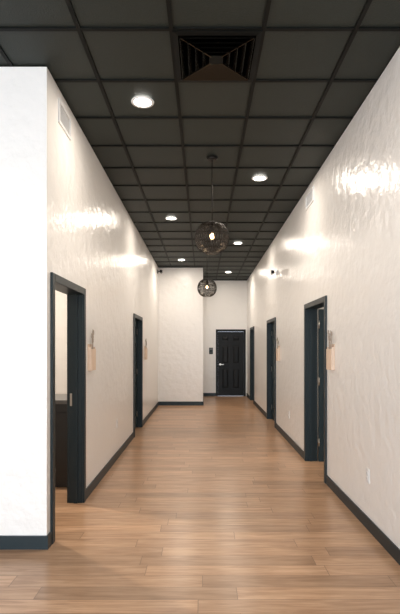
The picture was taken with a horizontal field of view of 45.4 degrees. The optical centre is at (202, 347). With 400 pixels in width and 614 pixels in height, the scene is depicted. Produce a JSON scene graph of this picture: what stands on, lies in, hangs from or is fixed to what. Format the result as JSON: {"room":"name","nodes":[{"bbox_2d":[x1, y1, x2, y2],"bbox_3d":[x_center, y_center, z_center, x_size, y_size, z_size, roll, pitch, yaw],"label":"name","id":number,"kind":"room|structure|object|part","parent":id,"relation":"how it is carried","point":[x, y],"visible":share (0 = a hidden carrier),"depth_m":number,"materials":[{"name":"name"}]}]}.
{"room":"office hallway","nodes":[
{"label":"office hallway","id":0,"kind":"room"},
{"bbox_2d":[0,67,51,534],"bbox_3d":[-3.583,-0.300,3.632,4.833,3.600,0.125,0,0,0],"label":"wall","id":1,"kind":"structure","parent":0,"point":[25,92],"depth_m":3.57,"materials":[{"name":"paint"}]},
{"bbox_2d":[0,531,51,549],"bbox_3d":[-3.576,1.450,3.603,4.847,0.100,0.094,0,0,0],"label":"baseboard","id":2,"kind":"structure","parent":1,"relation":"attached to","point":[7,542],"depth_m":3.56,"materials":[{"name":"black paint"}]},
{"bbox_2d":[55,290,66,393],"bbox_3d":[-3.648,-0.300,7.050,4.703,3.600,0.100,0,0,0],"label":"wall","id":3,"kind":"structure","parent":0,"point":[60,298],"depth_m":7.00,"materials":[{"name":"paint"}]},
{"bbox_2d":[52,77,157,487],"bbox_3d":[-1.232,-0.300,8.098,0.130,3.600,8.805,0,0,0],"label":"wall","id":4,"kind":"structure","parent":0,"point":[97,246],"depth_m":5.61,"materials":[{"name":"paint"}]},
{"bbox_2d":[58,98,70,139],"bbox_3d":[-1.161,-1.915,4.020,0.012,0.190,0.340,0,0,0],"label":"air vent","id":5,"kind":"object","parent":4,"relation":"in","point":[64,119],"visible":1,"depth_m":4.01,"materials":[{"name":"white plastic"}]},
{"bbox_2d":[50,272,85,543],"bbox_3d":[-1.232,0.460,4.170,0.170,2.080,1.040,0,0,0],"label":"door frame","id":6,"kind":"structure","parent":4,"relation":"attached to","point":[54,278],"depth_m":4.62,"materials":[{"name":"black paint"}]},
{"bbox_2d":[88,330,95,370],"bbox_3d":[-1.147,0.015,4.930,0.040,0.429,0.200,0,0,0],"label":"pot","id":7,"kind":"object","parent":4,"relation":"attached to","point":[91,350],"visible":1,"depth_m":4.88,"materials":[{"name":"brown wood"}]},
{"bbox_2d":[135,320,136,427],"bbox_3d":[-1.272,0.490,8.555,0.164,2.003,0.974,0,0,0],"label":"leaf","id":8,"kind":"object","parent":4,"relation":"attached to","point":[135,320],"visible":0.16,"depth_m":8.92,"materials":[{"name":"blue paint"}]},
{"bbox_2d":[133,313,142,436],"bbox_3d":[-1.232,0.460,8.550,0.170,2.080,1.100,0,0,0],"label":"door frame","id":9,"kind":"structure","parent":4,"relation":"attached to","point":[136,316],"depth_m":9.02,"materials":[{"name":"black paint"}]},
{"bbox_2d":[86,398,203,498],"bbox_3d":[-0.577,1.450,9.788,1.181,0.100,10.196,0,0,0],"label":"baseboard","id":10,"kind":"structure","parent":4,"relation":"attached to","point":[102,473],"depth_m":6.60,"materials":[{"name":"black paint"}]},
{"bbox_2d":[144,340,146,359],"bbox_3d":[-1.147,0.017,9.600,0.040,0.426,0.200,0,0,0],"label":"pot","id":11,"kind":"object","parent":4,"relation":"attached to","point":[145,348],"visible":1,"depth_m":9.50,"materials":[{"name":"brown wood"}]},
{"bbox_2d":[158,268,202,401],"bbox_3d":[-0.648,-0.300,13.700,1.297,3.600,2.400,0,0,0],"label":"wall","id":12,"kind":"structure","parent":0,"point":[180,304],"depth_m":12.50,"materials":[{"name":"paint"}]},
{"bbox_2d":[0,0,399,280],"bbox_3d":[-0.500,-2.150,5.015,11.000,0.100,20.030,0,0,0],"label":"ceiling","id":13,"kind":"structure","parent":0,"point":[318,61],"depth_m":4.07,"materials":[{"name":"tile"}]},
{"bbox_2d":[131,96,153,107],"bbox_3d":[-0.515,-2.096,4.080,0.196,0.008,0.196,0,0,0],"label":"recessed light","id":14,"kind":"object","parent":13,"relation":"in","point":[139,101],"visible":1,"depth_m":4.08,"materials":[{"name":"white plastic"}]},
{"bbox_2d":[165,217,176,219],"bbox_3d":[-0.515,-2.096,7.740,0.196,0.008,0.196,0,0,0],"label":"recessed light","id":15,"kind":"object","parent":13,"relation":"in","point":[166,218],"visible":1,"depth_m":7.74,"materials":[{"name":"white plastic"}]},
{"bbox_2d":[197,240,216,296],"bbox_3d":[0.080,-1.556,9.400,0.381,1.089,0.381,0,0,43],"label":"globe pendant lamp","id":16,"kind":"object","parent":13,"relation":"hanging from","point":[207,281],"visible":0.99,"depth_m":9.31,"materials":[{"name":"brown metal"}]},
{"bbox_3d":[0.080,-1.184,9.400,0.381,0.345,0.381,0,0,0],"label":"wire globe","id":17,"kind":"part","parent":16,"relation":"part of","materials":[{"name":"brown metal"}]},
{"bbox_2d":[195,156,228,254],"bbox_3d":[0.100,-1.573,5.280,0.381,1.054,0.381,0,0,0],"label":"globe pendant lamp","id":18,"kind":"object","parent":13,"relation":"hanging from","point":[212,224],"visible":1,"depth_m":5.21,"materials":[{"name":"brown metal"}]},
{"bbox_3d":[0.100,-1.219,5.280,0.381,0.345,0.381,0,0,0],"label":"wire globe","id":19,"kind":"part","parent":18,"relation":"part of","materials":[{"name":"brown metal"}]},
{"bbox_3d":[0.100,-1.673,5.280,0.070,0.773,0.070,0,0,0],"label":"rod and socket","id":20,"kind":"part","parent":18,"relation":"part of","materials":[{"name":"brown metal"}]},
{"bbox_2d":[172,31,262,81],"bbox_3d":[0.095,-2.095,3.462,0.600,0.033,0.600,0,0,0],"label":"air diffuser","id":21,"kind":"object","parent":13,"relation":"in","point":[200,56],"depth_m":3.43,"materials":[{"name":"black metal"}]},
{"bbox_2d":[252,175,267,180],"bbox_3d":[0.700,-2.096,5.910,0.196,0.008,0.196,0,0,0],"label":"recessed light","id":22,"kind":"object","parent":13,"relation":"in","point":[259,177],"visible":1,"depth_m":5.91,"materials":[{"name":"white plastic"}]},
{"bbox_2d":[0,396,399,613],"bbox_3d":[-0.500,1.550,5.015,11.000,0.100,20.030,0,0,0],"label":"floor","id":23,"kind":"structure","parent":0,"point":[208,508],"depth_m":3.72,"materials":[{"name":"brown wood"}]},
{"bbox_2d":[55,394,66,486],"bbox_3d":[-2.280,1.030,5.475,1.880,0.940,0.710,0,0,0],"label":"cabinet","id":24,"kind":"object","parent":23,"relation":"on","point":[60,399],"visible":0.02,"depth_m":5.14,"materials":[{"name":"laminate"}]},
{"bbox_2d":[203,281,246,395],"bbox_3d":[-0.500,-0.300,14.965,11.000,3.600,0.130,0,0,0],"label":"wall","id":25,"kind":"structure","parent":0,"point":[227,308],"depth_m":14.90,"materials":[{"name":"paint"}]},
{"bbox_2d":[203,393,215,395],"bbox_3d":[0.207,1.450,14.893,0.386,0.100,0.014,0,0,0],"label":"baseboard","id":26,"kind":"structure","parent":25,"relation":"attached to","point":[204,394],"depth_m":14.89,"materials":[{"name":"black paint"}]},
{"bbox_2d":[218,332,242,395],"bbox_3d":[0.865,0.492,14.950,0.794,2.000,0.164,0,0,0],"label":"leaf","id":27,"kind":"object","parent":25,"relation":"attached to","point":[230,344],"visible":1,"depth_m":14.93,"materials":[{"name":"black wood"}]},
{"bbox_2d":[216,329,245,395],"bbox_3d":[0.865,0.460,14.955,0.930,2.080,0.150,0,0,0],"label":"door frame","id":28,"kind":"structure","parent":25,"relation":"attached to","point":[217,330],"depth_m":14.88,"materials":[{"name":"black wood"}]},
{"bbox_2d":[247,47,399,548],"bbox_3d":[1.435,-0.300,4.950,0.130,3.600,19.900,0,0,0],"label":"wall","id":29,"kind":"structure","parent":0,"point":[344,248],"depth_m":4.35,"materials":[{"name":"paint"}]},
{"bbox_2d":[250,326,253,403],"bbox_3d":[1.435,0.460,13.275,0.170,2.080,1.050,0,0,0],"label":"door frame","id":30,"kind":"structure","parent":29,"relation":"attached to","point":[251,328],"depth_m":13.72,"materials":[{"name":"black paint"}]},
{"bbox_2d":[267,317,275,426],"bbox_3d":[1.435,0.460,9.560,0.170,2.080,1.180,0,0,0],"label":"door frame","id":31,"kind":"structure","parent":29,"relation":"attached to","point":[271,323],"depth_m":10.07,"materials":[{"name":"black paint"}]},
{"bbox_2d":[272,323,273,419],"bbox_3d":[1.475,0.490,9.565,0.164,2.003,1.054,0,0,0],"label":"leaf","id":32,"kind":"object","parent":29,"relation":"attached to","point":[273,323],"visible":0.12,"depth_m":9.95,"materials":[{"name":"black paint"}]},
{"bbox_2d":[270,270,277,274],"bbox_3d":[1.302,-1.390,8.760,0.135,0.100,0.180,0,0,0],"label":"security camera","id":33,"kind":"object","parent":29,"relation":"attached to","point":[272,272],"visible":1,"depth_m":8.75,"materials":[{"name":"white plastic"}]},
{"bbox_2d":[276,337,279,360],"bbox_3d":[1.350,0.018,8.600,0.040,0.425,0.200,0,0,0],"label":"pot","id":34,"kind":"object","parent":29,"relation":"attached to","point":[278,347],"visible":1,"depth_m":8.53,"materials":[{"name":"brown wood"}]},
{"bbox_2d":[305,186,313,210],"bbox_3d":[1.364,-1.915,6.130,0.012,0.190,0.420,0,0,0],"label":"air vent","id":35,"kind":"object","parent":29,"relation":"in","point":[309,198],"visible":1,"depth_m":6.13,"materials":[{"name":"white plastic"}]},
{"bbox_2d":[304,296,326,483],"bbox_3d":[1.435,0.460,5.840,0.170,2.080,1.120,0,0,0],"label":"door frame","id":36,"kind":"structure","parent":29,"relation":"attached to","point":[310,312],"depth_m":6.34,"materials":[{"name":"black paint"}]},
{"bbox_2d":[318,309,323,460],"bbox_3d":[2.012,0.490,6.310,0.994,2.003,0.164,0,0,0],"label":"leaf","id":37,"kind":"object","parent":29,"relation":"attached to","point":[320,311],"visible":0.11,"depth_m":6.29,"materials":[{"name":"blue paint"}]},
{"bbox_2d":[247,394,399,564],"bbox_3d":[1.363,1.450,4.943,0.014,0.100,19.886,0,0,0],"label":"baseboard","id":38,"kind":"structure","parent":29,"relation":"attached to","point":[389,546],"depth_m":4.22,"materials":[{"name":"black paint"}]},
{"bbox_2d":[326,330,334,369],"bbox_3d":[1.350,0.016,5.060,0.040,0.428,0.200,0,0,0],"label":"pot","id":39,"kind":"object","parent":29,"relation":"attached to","point":[330,351],"visible":1,"depth_m":5.01,"materials":[{"name":"brown wood"}]},
{"bbox_2d":[366,468,368,483],"bbox_3d":[1.365,1.060,3.970,0.010,0.116,0.072,0,0,0],"label":"wall outlet","id":40,"kind":"object","parent":29,"relation":"attached to","point":[367,469],"visible":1,"depth_m":3.96,"materials":[{"name":"white plastic"}]}
]}

